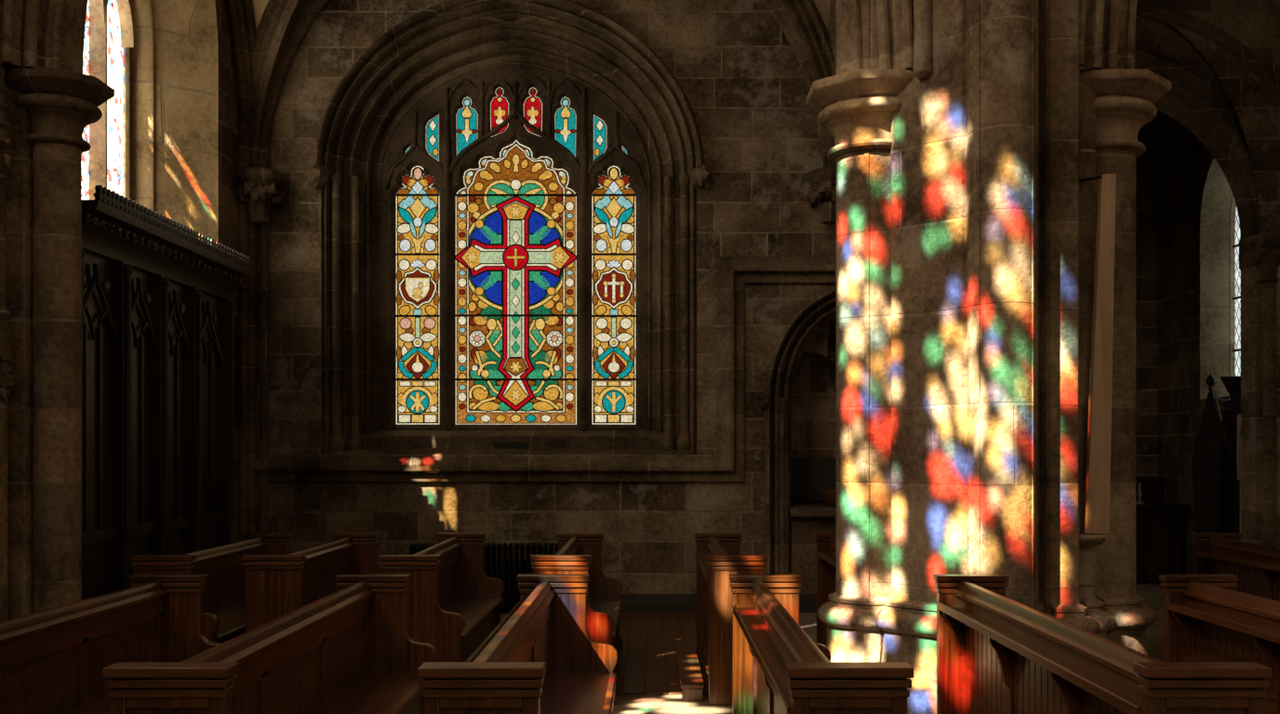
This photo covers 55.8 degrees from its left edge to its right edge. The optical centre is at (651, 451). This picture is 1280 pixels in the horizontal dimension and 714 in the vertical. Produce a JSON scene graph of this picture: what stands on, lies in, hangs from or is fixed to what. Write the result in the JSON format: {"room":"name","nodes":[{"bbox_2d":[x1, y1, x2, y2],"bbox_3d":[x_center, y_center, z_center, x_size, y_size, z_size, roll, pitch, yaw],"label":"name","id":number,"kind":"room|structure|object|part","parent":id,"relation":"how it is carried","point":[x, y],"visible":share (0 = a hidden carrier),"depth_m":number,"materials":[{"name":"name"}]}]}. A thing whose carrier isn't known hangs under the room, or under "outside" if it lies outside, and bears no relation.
{"room":"church","nodes":[
{"label":"church","id":0,"kind":"room"},
{"bbox_2d":[0,62,32,620],"bbox_3d":[-4.500,-7.300,7.925,1.000,18.000,0.750,0,0,0],"label":"column","id":1,"kind":"structure","parent":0,"point":[20,176],"depth_m":7.72,"materials":[{"name":"stone"}]},
{"bbox_2d":[130,0,238,543],"bbox_3d":[-4.650,-7.300,10.735,0.680,18.000,6.270,0,0,0],"label":"wall","id":2,"kind":"structure","parent":0,"point":[228,89],"depth_m":12.30,"materials":[{"name":"stone"}]},
{"bbox_2d":[81,0,218,241],"bbox_3d":[-4.660,-3.502,10.450,0.700,4.604,3.200,0,0,0],"label":"window","id":3,"kind":"structure","parent":2,"relation":"in","point":[174,44],"depth_m":11.70,"materials":[{"name":"stone"}]},
{"bbox_3d":[-5.000,-3.250,10.460,0.001,3.900,2.320,0,0,0],"label":"stained glass","id":4,"kind":"part","parent":3,"relation":"part of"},
{"bbox_2d":[226,0,836,168],"bbox_3d":[-1.130,-4.525,10.585,6.614,3.291,4.825,0,0,0],"label":"arch","id":5,"kind":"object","parent":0,"point":[266,34],"depth_m":12.56,"materials":[{"name":"stone"}]},
{"bbox_2d":[256,0,1279,594],"bbox_3d":[1.700,-7.300,13.245,14.600,18.000,0.750,0,0,0],"label":"wall","id":6,"kind":"structure","parent":0,"point":[745,86],"depth_m":12.87,"materials":[{"name":"stone"}]},
{"bbox_2d":[238,96,268,541],"bbox_3d":[-4.195,-1.350,12.755,0.310,6.100,0.310,0,0,0],"label":"shaft","id":7,"kind":"object","parent":6,"relation":"attached to","point":[246,230],"visible":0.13,"depth_m":12.75,"materials":[{"name":"stone"}]},
{"bbox_2d":[234,167,284,225],"bbox_3d":[-4.117,-2.655,12.691,0.513,0.550,0.503,0,0,0],"label":"corbel","id":8,"kind":"object","parent":6,"relation":"attached to","point":[260,190],"visible":1,"depth_m":12.54,"materials":[{"name":"stone"}]},
{"bbox_2d":[305,0,711,454],"bbox_3d":[-1.510,-2.393,13.093,4.309,5.085,0.819,0,0,0],"label":"arch","id":9,"kind":"object","parent":6,"relation":"attached to","point":[394,74],"visible":1,"depth_m":13.10,"materials":[{"name":"stone"}]},
{"bbox_3d":[-1.509,-3.852,12.815,4.306,2.166,0.260,0,0,0],"label":"hood mould","id":10,"kind":"part","parent":9,"relation":"part of","materials":[{"name":"stone"}]},
{"bbox_2d":[380,61,648,430],"bbox_3d":[-1.510,-2.181,13.408,3.000,4.263,0.165,0,0,0],"label":"window","id":11,"kind":"structure","parent":9,"relation":"attached to","point":[508,291],"depth_m":13.41,"materials":[{"name":"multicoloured glass"}]},
{"bbox_2d":[396,165,439,424],"bbox_3d":[-2.594,-1.733,13.430,0.485,2.877,0.018,0,0,0],"label":"light","id":12,"kind":"object","parent":11,"relation":"attached to","point":[418,202],"depth_m":13.43,"materials":[{"name":"multicoloured glass"}]},
{"bbox_2d":[426,114,439,160],"bbox_3d":[-2.431,-3.480,13.437,0.145,0.525,0.004,0,0,0],"label":"light","id":13,"kind":"object","parent":11,"relation":"attached to","point":[433,122],"depth_m":13.44,"materials":[{"name":"teal glass"}]},
{"bbox_2d":[456,96,478,155],"bbox_3d":[-2.046,-3.599,13.437,0.239,0.681,0.004,0,0,0],"label":"light","id":14,"kind":"object","parent":11,"relation":"attached to","point":[467,120],"depth_m":13.44,"materials":[{"name":"teal glass"}]},
{"bbox_2d":[490,87,508,136],"bbox_3d":[-1.684,-3.766,13.436,0.207,0.557,0.006,0,0,0],"label":"light","id":15,"kind":"object","parent":11,"relation":"on","point":[499,103],"depth_m":13.44,"materials":[{"name":"red glass"}]},
{"bbox_2d":[453,140,577,424],"bbox_3d":[-1.500,-1.877,13.418,1.402,3.166,0.042,0,0,0],"label":"light","id":16,"kind":"object","parent":11,"relation":"attached to","point":[515,213],"depth_m":13.42,"materials":[{"name":"multicoloured glass"}]},
{"bbox_2d":[523,87,542,135],"bbox_3d":[-1.314,-3.766,13.436,0.207,0.557,0.006,0,0,0],"label":"light","id":17,"kind":"object","parent":11,"relation":"on","point":[532,103],"depth_m":13.44,"materials":[{"name":"red glass"}]},
{"bbox_2d":[554,96,575,157],"bbox_3d":[-0.952,-3.599,13.437,0.239,0.681,0.004,0,0,0],"label":"light","id":18,"kind":"object","parent":11,"relation":"attached to","point":[565,115],"depth_m":13.44,"materials":[{"name":"teal glass"}]},
{"bbox_2d":[593,114,606,160],"bbox_3d":[-0.567,-3.480,13.437,0.145,0.525,0.004,0,0,0],"label":"light","id":19,"kind":"object","parent":11,"relation":"attached to","point":[599,123],"depth_m":13.44,"materials":[{"name":"teal glass"}]},
{"bbox_2d":[591,165,635,424],"bbox_3d":[-0.415,-1.733,13.431,0.485,2.877,0.016,0,0,0],"label":"light","id":20,"kind":"object","parent":11,"relation":"attached to","point":[613,197],"depth_m":13.43,"materials":[{"name":"multicoloured glass"}]},
{"bbox_2d":[323,429,694,455],"bbox_3d":[-1.510,0.021,13.209,3.960,0.557,0.718,0,0,0],"label":"window sill","id":21,"kind":"structure","parent":6,"relation":"attached to","point":[376,442],"depth_m":13.15,"materials":[{"name":"stone"}]},
{"bbox_2d":[493,441,528,449],"bbox_3d":[-1.521,-0.028,13.138,0.374,0.136,0.024,0,0,0],"label":"plaque","id":22,"kind":"object","parent":21,"relation":"attached to","point":[497,445],"visible":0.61,"depth_m":13.13,"materials":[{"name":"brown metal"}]},
{"bbox_2d":[247,256,836,481],"bbox_3d":[-0.595,-0.870,12.805,7.430,2.400,0.130,0,0,0],"label":"string course","id":23,"kind":"object","parent":6,"relation":"attached to","point":[733,273],"visible":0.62,"depth_m":12.80,"materials":[{"name":"stone"}]},
{"bbox_2d":[501,594,816,613],"bbox_3d":[-0.595,1.611,12.790,7.430,0.178,0.160,0,0,0],"label":"baseboard","id":24,"kind":"structure","parent":6,"relation":"attached to","point":[631,603],"depth_m":12.71,"materials":[{"name":"wood"}]},
{"bbox_2d":[757,287,836,594],"bbox_3d":[2.153,-0.055,13.170,2.056,3.511,0.860,0,0,0],"label":"arched doorway","id":25,"kind":"structure","parent":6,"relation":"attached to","point":[798,401],"depth_m":12.99,"materials":[{"name":"stone"}]},
{"bbox_2d":[789,503,836,594],"bbox_3d":[2.150,1.140,13.231,1.320,1.120,0.718,0,0,0],"label":"niche shelf","id":26,"kind":"object","parent":25,"relation":"attached to","point":[806,519],"depth_m":12.99,"materials":[{"name":"stone"}]},
{"bbox_3d":[2.150,0.325,13.565,1.290,0.490,0.070,0,0,0],"label":"recess panel","id":27,"kind":"part","parent":25,"relation":"part of","materials":[{"name":"stone"}]},
{"bbox_2d":[819,489,836,506],"bbox_3d":[2.000,0.510,13.170,0.330,0.170,0.330,0,0,0],"label":"wooden bowl","id":28,"kind":"object","parent":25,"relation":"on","point":[829,496],"visible":0.52,"depth_m":13.07,"materials":[{"name":"brown wood"}]},
{"bbox_2d":[805,167,836,225],"bbox_3d":[1.878,-2.655,12.690,0.515,0.550,0.500,0,0,0],"label":"corbel","id":29,"kind":"object","parent":6,"relation":"attached to","point":[821,191],"visible":0.67,"depth_m":12.56,"materials":[{"name":"stone"}]},
{"bbox_2d":[1135,0,1279,238],"bbox_3d":[4.820,-3.606,12.992,5.000,2.652,0.356,0,0,0],"label":"stone arch","id":30,"kind":"object","parent":6,"relation":"attached to","point":[1197,98],"visible":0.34,"depth_m":13.03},
{"bbox_2d":[501,581,1163,713],"bbox_3d":[1.800,1.844,5.400,14.800,0.312,23.200,0,0,0],"label":"floor","id":31,"kind":"structure","parent":0,"point":[636,672],"depth_m":10.00,"materials":[{"name":"beige stone"}]},
{"bbox_2d":[0,62,15,622],"bbox_3d":[-4.790,-0.588,7.560,1.659,4.575,0.320,0,0,0],"label":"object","id":32,"kind":"object","parent":31,"relation":"on","point":[6,380],"visible":0.93,"depth_m":7.54,"materials":[{"name":"stone"}]},
{"bbox_3d":[-4.520,0.698,7.560,0.960,2.003,0.120,0,0,0],"label":"panel","id":33,"kind":"part","parent":32,"relation":"part of","materials":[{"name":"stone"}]},
{"bbox_2d":[3,67,114,613],"bbox_3d":[-3.880,-0.355,7.900,0.634,4.110,0.634,0,0,0],"label":"column","id":34,"kind":"structure","parent":31,"relation":"on","point":[59,104],"depth_m":7.77,"materials":[{"name":"stone"}]},
{"bbox_2d":[0,0,88,73],"bbox_3d":[-2.740,-4.741,7.875,2.909,4.664,0.970,0,0,0],"label":"stone arch","id":35,"kind":"object","parent":34,"relation":"on","point":[34,33],"visible":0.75,"depth_m":7.68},
{"bbox_2d":[0,574,220,713],"bbox_3d":[-2.639,1.200,5.377,0.567,1.000,2.960,0,0,0],"label":"pew","id":36,"kind":"object","parent":31,"relation":"on","point":[52,661],"visible":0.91,"depth_m":5.91,"materials":[{"name":"brown wood"}]},
{"bbox_3d":[-2.763,1.220,5.385,0.069,0.840,2.790,0,0,0],"label":"backrest","id":37,"kind":"part","parent":36,"relation":"part of","materials":[{"name":"brown wood"}]},
{"bbox_3d":[-2.762,0.771,5.385,0.106,0.087,2.790,0,0,0],"label":"rail","id":38,"kind":"part","parent":36,"relation":"part of","materials":[{"name":"brown wood"}]},
{"bbox_3d":[-2.558,1.255,5.385,0.395,0.050,2.790,0,0,0],"label":"seat","id":39,"kind":"part","parent":36,"relation":"part of","materials":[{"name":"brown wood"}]},
{"bbox_3d":[-2.630,1.235,6.810,0.550,0.930,0.060,0,0,0],"label":"panel","id":40,"kind":"part","parent":36,"relation":"part of","materials":[{"name":"brown wood"}]},
{"bbox_2d":[81,185,251,600],"bbox_3d":[-4.145,-0.118,10.404,0.310,3.636,3.312,0,0,0],"label":"screen","id":41,"kind":"object","parent":31,"relation":"on","point":[157,307],"visible":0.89,"depth_m":10.19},
{"bbox_3d":[-4.208,0.100,8.790,0.184,3.200,0.083,0,0,0],"label":"post","id":42,"kind":"part","parent":41,"relation":"part of","materials":[{"name":"brown wood"}]},
{"bbox_3d":[-4.252,0.075,9.195,0.097,3.150,0.766,0,0,0],"label":"tracery panel","id":43,"kind":"part","parent":41,"relation":"part of","materials":[{"name":"brown wood"}]},
{"bbox_3d":[-4.208,0.100,9.600,0.184,3.200,0.083,0,0,0],"label":"post","id":44,"kind":"part","parent":41,"relation":"part of","materials":[{"name":"brown wood"}]},
{"bbox_3d":[-4.252,0.075,9.970,0.096,3.150,0.698,0,0,0],"label":"tracery panel","id":45,"kind":"part","parent":41,"relation":"part of","materials":[{"name":"brown wood"}]},
{"bbox_3d":[-4.208,0.100,10.340,0.184,3.200,0.083,0,0,0],"label":"post","id":46,"kind":"part","parent":41,"relation":"part of","materials":[{"name":"brown wood"}]},
{"bbox_3d":[-4.150,-1.660,10.405,0.300,0.320,3.310,0,0,0],"label":"cornice","id":47,"kind":"part","parent":41,"relation":"part of","materials":[{"name":"brown wood"}]},
{"bbox_3d":[-4.251,0.075,10.720,0.098,3.150,0.718,0,0,0],"label":"tracery panel","id":48,"kind":"part","parent":41,"relation":"part of","materials":[{"name":"brown wood"}]},
{"bbox_3d":[-4.208,0.100,11.100,0.184,3.200,0.083,0,0,0],"label":"post","id":49,"kind":"part","parent":41,"relation":"part of","materials":[{"name":"brown wood"}]},
{"bbox_3d":[-4.252,0.075,11.530,0.097,3.150,0.813,0,0,0],"label":"tracery panel","id":50,"kind":"part","parent":41,"relation":"part of","materials":[{"name":"brown wood"}]},
{"bbox_3d":[-4.208,0.100,11.960,0.184,3.200,0.083,0,0,0],"label":"post","id":51,"kind":"part","parent":41,"relation":"part of","materials":[{"name":"brown wood"}]},
{"bbox_2d":[131,533,293,643],"bbox_3d":[-3.183,1.200,9.195,0.567,1.000,2.284,0,0,0],"label":"pew","id":52,"kind":"object","parent":31,"relation":"on","point":[224,593],"visible":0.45,"depth_m":9.08,"materials":[{"name":"brown wood"}]},
{"bbox_3d":[-3.175,1.235,8.100,0.550,0.930,0.060,0,0,0],"label":"panel","id":53,"kind":"part","parent":52,"relation":"part of","materials":[{"name":"brown wood"}]},
{"bbox_3d":[-3.307,0.771,9.195,0.106,0.087,2.130,0,0,0],"label":"rail","id":54,"kind":"part","parent":52,"relation":"part of","materials":[{"name":"brown wood"}]},
{"bbox_3d":[-3.308,1.220,9.195,0.069,0.840,2.130,0,0,0],"label":"backrest","id":55,"kind":"part","parent":52,"relation":"part of","materials":[{"name":"brown wood"}]},
{"bbox_3d":[-3.103,1.255,9.195,0.395,0.050,2.130,0,0,0],"label":"seat","id":56,"kind":"part","parent":52,"relation":"part of","materials":[{"name":"brown wood"}]},
{"bbox_3d":[-3.175,1.235,10.290,0.550,0.930,0.060,0,0,0],"label":"panel","id":57,"kind":"part","parent":52,"relation":"part of","materials":[{"name":"brown wood"}]},
{"bbox_2d":[102,574,438,713],"bbox_3d":[-1.486,1.200,5.377,0.567,1.000,2.960,0,0,0],"label":"pew","id":58,"kind":"object","parent":31,"relation":"on","point":[351,650],"visible":0.98,"depth_m":5.62,"materials":[{"name":"brown wood"}]},
{"bbox_3d":[-1.477,1.235,3.952,0.550,0.930,0.076,0,0,0],"label":"panel","id":59,"kind":"part","parent":58,"relation":"part of","materials":[{"name":"brown wood"}]},
{"bbox_3d":[-1.609,0.771,5.385,0.106,0.087,2.790,0,0,0],"label":"rail","id":60,"kind":"part","parent":58,"relation":"part of","materials":[{"name":"brown wood"}]},
{"bbox_3d":[-1.609,1.220,5.385,0.069,0.840,2.790,0,0,0],"label":"backrest","id":61,"kind":"part","parent":58,"relation":"part of","materials":[{"name":"brown wood"}]},
{"bbox_3d":[-1.405,1.255,5.385,0.395,0.050,2.790,0,0,0],"label":"seat","id":62,"kind":"part","parent":58,"relation":"part of","materials":[{"name":"brown wood"}]},
{"bbox_3d":[-1.477,1.235,6.810,0.550,0.930,0.060,0,0,0],"label":"panel","id":63,"kind":"part","parent":58,"relation":"part of","materials":[{"name":"brown wood"}]},
{"bbox_2d":[241,533,379,632],"bbox_3d":[-2.443,1.200,9.195,0.567,1.000,2.284,0,0,0],"label":"pew","id":64,"kind":"object","parent":31,"relation":"on","point":[276,586],"visible":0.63,"depth_m":8.10,"materials":[{"name":"brown wood"}]},
{"bbox_3d":[-2.435,1.235,8.100,0.550,0.930,0.060,0,0,0],"label":"panel","id":65,"kind":"part","parent":64,"relation":"part of","materials":[{"name":"brown wood"}]},
{"bbox_3d":[-2.567,0.771,9.195,0.106,0.087,2.130,0,0,0],"label":"rail","id":66,"kind":"part","parent":64,"relation":"part of","materials":[{"name":"brown wood"}]},
{"bbox_3d":[-2.567,1.220,9.195,0.069,0.840,2.130,0,0,0],"label":"backrest","id":67,"kind":"part","parent":64,"relation":"part of","materials":[{"name":"brown wood"}]},
{"bbox_3d":[-2.435,1.235,10.290,0.550,0.930,0.060,0,0,0],"label":"panel","id":68,"kind":"part","parent":64,"relation":"part of","materials":[{"name":"brown wood"}]},
{"bbox_2d":[378,533,504,662],"bbox_3d":[-1.534,1.200,9.195,0.567,1.000,2.284,0,0,0],"label":"pew","id":69,"kind":"object","parent":31,"relation":"on","point":[452,606],"visible":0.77,"depth_m":8.94,"materials":[{"name":"brown wood"}]},
{"bbox_3d":[-1.525,1.235,8.100,0.550,0.930,0.060,0,0,0],"label":"panel","id":70,"kind":"part","parent":69,"relation":"part of","materials":[{"name":"brown wood"}]},
{"bbox_3d":[-1.657,0.771,9.195,0.106,0.087,2.130,0,0,0],"label":"rail","id":71,"kind":"part","parent":69,"relation":"part of","materials":[{"name":"brown wood"}]},
{"bbox_3d":[-1.657,1.220,9.195,0.069,0.840,2.130,0,0,0],"label":"backrest","id":72,"kind":"part","parent":69,"relation":"part of","materials":[{"name":"brown wood"}]},
{"bbox_3d":[-1.452,1.255,9.195,0.395,0.050,2.130,0,0,0],"label":"seat","id":73,"kind":"part","parent":69,"relation":"part of","materials":[{"name":"brown wood"}]},
{"bbox_3d":[-1.525,1.235,10.290,0.550,0.930,0.060,0,0,0],"label":"panel","id":74,"kind":"part","parent":69,"relation":"part of","materials":[{"name":"brown wood"}]},
{"bbox_2d":[409,543,558,608],"bbox_3d":[-1.663,1.330,12.570,1.694,0.741,0.194,0,0,0],"label":"radiator","id":75,"kind":"object","parent":31,"relation":"on","point":[510,553],"visible":0.34,"depth_m":12.49,"materials":[{"name":"metal"}]},
{"bbox_2d":[417,574,618,713],"bbox_3d":[-0.469,1.200,5.377,0.567,1.000,2.960,0,0,0],"label":"pew","id":76,"kind":"object","parent":31,"relation":"on","point":[541,658],"visible":1,"depth_m":5.84,"materials":[{"name":"brown wood"}]},
{"bbox_3d":[-0.461,1.235,3.952,0.550,0.930,0.076,0,0,0],"label":"panel","id":77,"kind":"part","parent":76,"relation":"part of","materials":[{"name":"brown wood"}]},
{"bbox_3d":[-0.593,0.771,5.385,0.106,0.087,2.790,0,0,0],"label":"rail","id":78,"kind":"part","parent":76,"relation":"part of","materials":[{"name":"brown wood"}]},
{"bbox_3d":[-0.594,1.220,5.385,0.069,0.840,2.790,0,0,0],"label":"backrest","id":79,"kind":"part","parent":76,"relation":"part of","materials":[{"name":"brown wood"}]},
{"bbox_3d":[-0.461,1.235,6.810,0.550,0.930,0.060,0,0,0],"label":"panel","id":80,"kind":"part","parent":76,"relation":"part of","materials":[{"name":"brown wood"}]},
{"bbox_3d":[-0.389,1.255,5.385,0.395,0.050,2.790,0,0,0],"label":"seat","id":81,"kind":"part","parent":76,"relation":"part of","materials":[{"name":"brown wood"}]},
{"bbox_2d":[530,533,623,706],"bbox_3d":[-0.523,1.200,9.195,0.567,1.000,2.284,0,0,0],"label":"pew","id":82,"kind":"object","parent":31,"relation":"on","point":[578,553],"visible":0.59,"depth_m":9.45,"materials":[{"name":"brown wood"}]},
{"bbox_3d":[-0.647,0.771,9.195,0.106,0.087,2.130,0,0,0],"label":"rail","id":83,"kind":"part","parent":82,"relation":"part of","materials":[{"name":"brown wood"}]},
{"bbox_3d":[-0.515,1.235,10.290,0.550,0.930,0.060,0,0,0],"label":"panel","id":84,"kind":"part","parent":82,"relation":"part of","materials":[{"name":"brown wood"}]},
{"bbox_3d":[-0.443,1.255,9.195,0.395,0.050,2.130,0,0,0],"label":"seat","id":85,"kind":"part","parent":82,"relation":"part of","materials":[{"name":"brown wood"}]},
{"bbox_2d":[675,639,704,701],"bbox_3d":[0.280,1.643,9.200,0.160,0.115,2.000,0,0,0],"label":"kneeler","id":86,"kind":"object","parent":31,"relation":"on","point":[691,681],"visible":1,"depth_m":8.71,"materials":[{"name":"brown wood"}]},
{"bbox_2d":[693,533,767,706],"bbox_3d":[0.651,1.200,9.195,0.567,1.000,2.284,0,0,0],"label":"pew","id":87,"kind":"object","parent":31,"relation":"on","point":[718,556],"visible":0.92,"depth_m":8.07,"materials":[{"name":"brown wood"}]},
{"bbox_3d":[0.528,0.771,9.195,0.106,0.087,2.130,0,0,0],"label":"rail","id":88,"kind":"part","parent":87,"relation":"part of","materials":[{"name":"brown wood"}]},
{"bbox_3d":[0.660,1.235,10.290,0.550,0.930,0.060,0,0,0],"label":"panel","id":89,"kind":"part","parent":87,"relation":"part of","materials":[{"name":"brown wood"}]},
{"bbox_3d":[0.660,1.235,8.100,0.550,0.930,0.060,0,0,0],"label":"panel","id":90,"kind":"part","parent":87,"relation":"part of","materials":[{"name":"brown wood"}]},
{"bbox_2d":[729,574,913,713],"bbox_3d":[0.727,1.200,5.377,0.567,1.000,2.960,0,0,0],"label":"pew","id":91,"kind":"object","parent":31,"relation":"on","point":[778,669],"visible":1,"depth_m":4.95,"materials":[{"name":"brown wood"}]},
{"bbox_3d":[0.603,1.220,5.385,0.069,0.840,2.790,0,0,0],"label":"backrest","id":92,"kind":"part","parent":91,"relation":"part of","materials":[{"name":"brown wood"}]},
{"bbox_3d":[0.735,1.235,6.810,0.550,0.930,0.060,0,0,0],"label":"panel","id":93,"kind":"part","parent":91,"relation":"part of","materials":[{"name":"brown wood"}]},
{"bbox_3d":[0.603,0.771,5.385,0.106,0.087,2.790,0,0,0],"label":"rail","id":94,"kind":"part","parent":91,"relation":"part of","materials":[{"name":"brown wood"}]},
{"bbox_3d":[0.735,1.235,3.952,0.550,0.930,0.076,0,0,0],"label":"panel","id":95,"kind":"part","parent":91,"relation":"part of","materials":[{"name":"brown wood"}]},
{"bbox_2d":[813,533,836,645],"bbox_3d":[1.677,1.200,9.695,0.567,1.000,1.284,0,0,0],"label":"pew","id":96,"kind":"object","parent":31,"relation":"on","point":[825,542],"visible":0.1,"depth_m":10.26,"materials":[{"name":"brown wood"}]},
{"bbox_3d":[1.685,1.235,10.290,0.550,0.930,0.060,0,0,0],"label":"panel","id":97,"kind":"part","parent":96,"relation":"part of","materials":[{"name":"brown wood"}]},
{"bbox_3d":[1.553,0.771,9.695,0.106,0.087,1.130,0,0,0],"label":"rail","id":98,"kind":"part","parent":96,"relation":"part of","materials":[{"name":"brown wood"}]},
{"bbox_3d":[1.552,1.220,9.695,0.069,0.840,1.130,0,0,0],"label":"backrest","id":99,"kind":"part","parent":96,"relation":"part of","materials":[{"name":"brown wood"}]},
{"bbox_2d":[806,0,1171,713],"bbox_3d":[2.169,-7.300,7.900,1.878,18.000,1.878,0,0,-45],"label":"pillar","id":100,"kind":"structure","parent":31,"relation":"on","point":[966,225],"depth_m":7.38,"materials":[{"name":"stone"}]},
{"bbox_2d":[835,0,913,69],"bbox_3d":[0.343,-4.781,7.875,3.095,4.825,0.970,0,0,0],"label":"stone arch","id":101,"kind":"object","parent":100,"relation":"attached to","point":[904,9],"visible":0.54,"depth_m":7.57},
{"bbox_2d":[1079,173,1116,533],"bbox_3d":[2.734,-0.605,7.469,0.239,2.225,0.158,0,0,0],"label":"plank","id":102,"kind":"object","parent":100,"relation":"on","point":[1096,520],"visible":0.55,"depth_m":7.41,"materials":[{"name":"wood"}]},
{"bbox_2d":[1079,0,1137,69],"bbox_3d":[4.030,-4.803,7.875,3.120,4.868,0.970,0,0,0],"label":"stone arch","id":103,"kind":"object","parent":100,"relation":"attached to","point":[1099,33],"visible":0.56,"depth_m":7.56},
{"bbox_2d":[933,574,1271,713],"bbox_3d":[1.881,1.200,5.377,0.567,1.000,2.960,0,0,0],"label":"pew","id":104,"kind":"object","parent":31,"relation":"on","point":[997,654],"visible":1,"depth_m":5.23,"materials":[{"name":"brown wood"}]},
{"bbox_3d":[1.890,1.235,6.810,0.550,0.930,0.060,0,0,0],"label":"panel","id":105,"kind":"part","parent":104,"relation":"part of","materials":[{"name":"brown wood"}]},
{"bbox_3d":[1.758,1.220,5.385,0.069,0.840,2.790,0,0,0],"label":"backrest","id":106,"kind":"part","parent":104,"relation":"part of","materials":[{"name":"brown wood"}]},
{"bbox_3d":[1.758,0.771,5.385,0.106,0.087,2.790,0,0,0],"label":"rail","id":107,"kind":"part","parent":104,"relation":"part of","materials":[{"name":"brown wood"}]},
{"bbox_3d":[1.890,1.235,3.952,0.550,0.930,0.076,0,0,0],"label":"panel","id":108,"kind":"part","parent":104,"relation":"part of","materials":[{"name":"brown wood"}]},
{"bbox_2d":[1135,476,1188,581],"bbox_3d":[5.720,1.020,15.830,2.300,1.360,0.880,0,0,0],"label":"altar table","id":109,"kind":"object","parent":31,"relation":"on","point":[1158,523],"visible":0.34,"depth_m":15.45,"materials":[{"name":"brown wood"}]},
{"bbox_2d":[1135,483,1145,504],"bbox_3d":[6.280,0.547,15.550,0.140,0.264,0.136,0,0,0],"label":"candlestick","id":110,"kind":"object","parent":109,"relation":"on","point":[1139,494],"visible":0.94,"depth_m":15.53,"materials":[{"name":"grey metal"}]},
{"bbox_3d":[5.720,1.020,16.220,2.300,1.360,0.100,0,0,0],"label":"panel","id":111,"kind":"part","parent":109,"relation":"part of","materials":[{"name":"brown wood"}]},
{"bbox_2d":[1191,373,1231,533],"bbox_3d":[6.516,0.400,14.050,0.414,2.600,0.280,0,0,0],"label":"statue","id":112,"kind":"object","parent":31,"relation":"on","point":[1210,461],"visible":0.87,"depth_m":13.98,"materials":[{"name":"metal"}]},
{"bbox_3d":[6.606,-0.546,14.005,0.233,0.398,0.054,0,0,0],"label":"cord","id":113,"kind":"part","parent":112,"relation":"part of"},
{"bbox_2d":[1159,574,1279,713],"bbox_3d":[3.162,1.200,5.377,0.567,1.000,2.960,0,0,0],"label":"pew","id":114,"kind":"object","parent":31,"relation":"on","point":[1206,620],"visible":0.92,"depth_m":6.40,"materials":[{"name":"brown wood"}]},
{"bbox_3d":[3.170,1.235,6.810,0.550,0.930,0.060,0,0,0],"label":"panel","id":115,"kind":"part","parent":114,"relation":"part of","materials":[{"name":"brown wood"}]},
{"bbox_3d":[3.038,0.771,5.385,0.106,0.087,2.790,0,0,0],"label":"rail","id":116,"kind":"part","parent":114,"relation":"part of","materials":[{"name":"brown wood"}]},
{"bbox_3d":[3.038,1.220,5.385,0.069,0.840,2.790,0,0,0],"label":"backrest","id":117,"kind":"part","parent":114,"relation":"part of","materials":[{"name":"brown wood"}]},
{"bbox_2d":[1220,376,1240,538],"bbox_3d":[6.600,0.430,13.450,0.350,2.540,0.400,0,0,0],"label":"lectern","id":118,"kind":"object","parent":31,"relation":"on","point":[1233,384],"visible":0.28,"depth_m":13.46,"materials":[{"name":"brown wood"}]},
{"bbox_2d":[1189,533,1279,601],"bbox_3d":[4.886,1.200,9.195,0.567,1.000,2.284,0,0,0],"label":"pew","id":119,"kind":"object","parent":31,"relation":"on","point":[1257,566],"visible":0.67,"depth_m":9.70,"materials":[{"name":"brown wood"}]},
{"bbox_3d":[4.895,1.235,10.290,0.550,0.930,0.060,0,0,0],"label":"panel","id":120,"kind":"part","parent":119,"relation":"part of","materials":[{"name":"brown wood"}]},
{"bbox_3d":[4.763,0.771,9.195,0.106,0.087,2.130,0,0,0],"label":"rail","id":121,"kind":"part","parent":119,"relation":"part of","materials":[{"name":"brown wood"}]},
{"bbox_3d":[4.763,1.220,9.195,0.069,0.840,2.130,0,0,0],"label":"backrest","id":122,"kind":"part","parent":119,"relation":"part of","materials":[{"name":"brown wood"}]},
{"bbox_2d":[1237,413,1241,541],"bbox_3d":[6.430,0.650,13.170,0.200,2.100,0.190,0,0,0],"label":"post","id":123,"kind":"object","parent":31,"relation":"on","point":[1239,416],"visible":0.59,"depth_m":13.14,"materials":[{"name":"grey paint"}]},
{"bbox_2d":[1239,232,1279,546],"bbox_3d":[7.660,-0.290,12.920,2.680,3.980,0.591,0,0,0],"label":"column","id":124,"kind":"structure","parent":31,"relation":"on","point":[1259,254],"depth_m":12.86,"materials":[{"name":"stone"}]},
{"bbox_2d":[1085,0,1089,20],"bbox_3d":[2.550,-9.335,7.900,12.900,13.930,0.800,0,0,0],"label":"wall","id":125,"kind":"structure","parent":0,"point":[1087,1],"depth_m":7.50,"materials":[{"name":"stone"}]},
{"bbox_2d":[1135,109,1233,574],"bbox_3d":[4.900,-2.700,14.835,4.000,8.800,3.330,0,0,0],"label":"wall","id":126,"kind":"structure","parent":0,"point":[1173,168],"depth_m":16.09,"materials":[{"name":"stone"}]},
{"bbox_2d":[1200,158,1240,399],"bbox_3d":[7.125,-2.271,14.375,0.450,3.242,1.650,0,0,0],"label":"window","id":127,"kind":"structure","parent":126,"relation":"in","point":[1220,226],"depth_m":15.14,"materials":[{"name":"stone"}]},
{"bbox_3d":[7.300,-2.180,14.380,0.001,2.960,1.500,0,0,0],"label":"leaded glass","id":128,"kind":"part","parent":127,"relation":"part of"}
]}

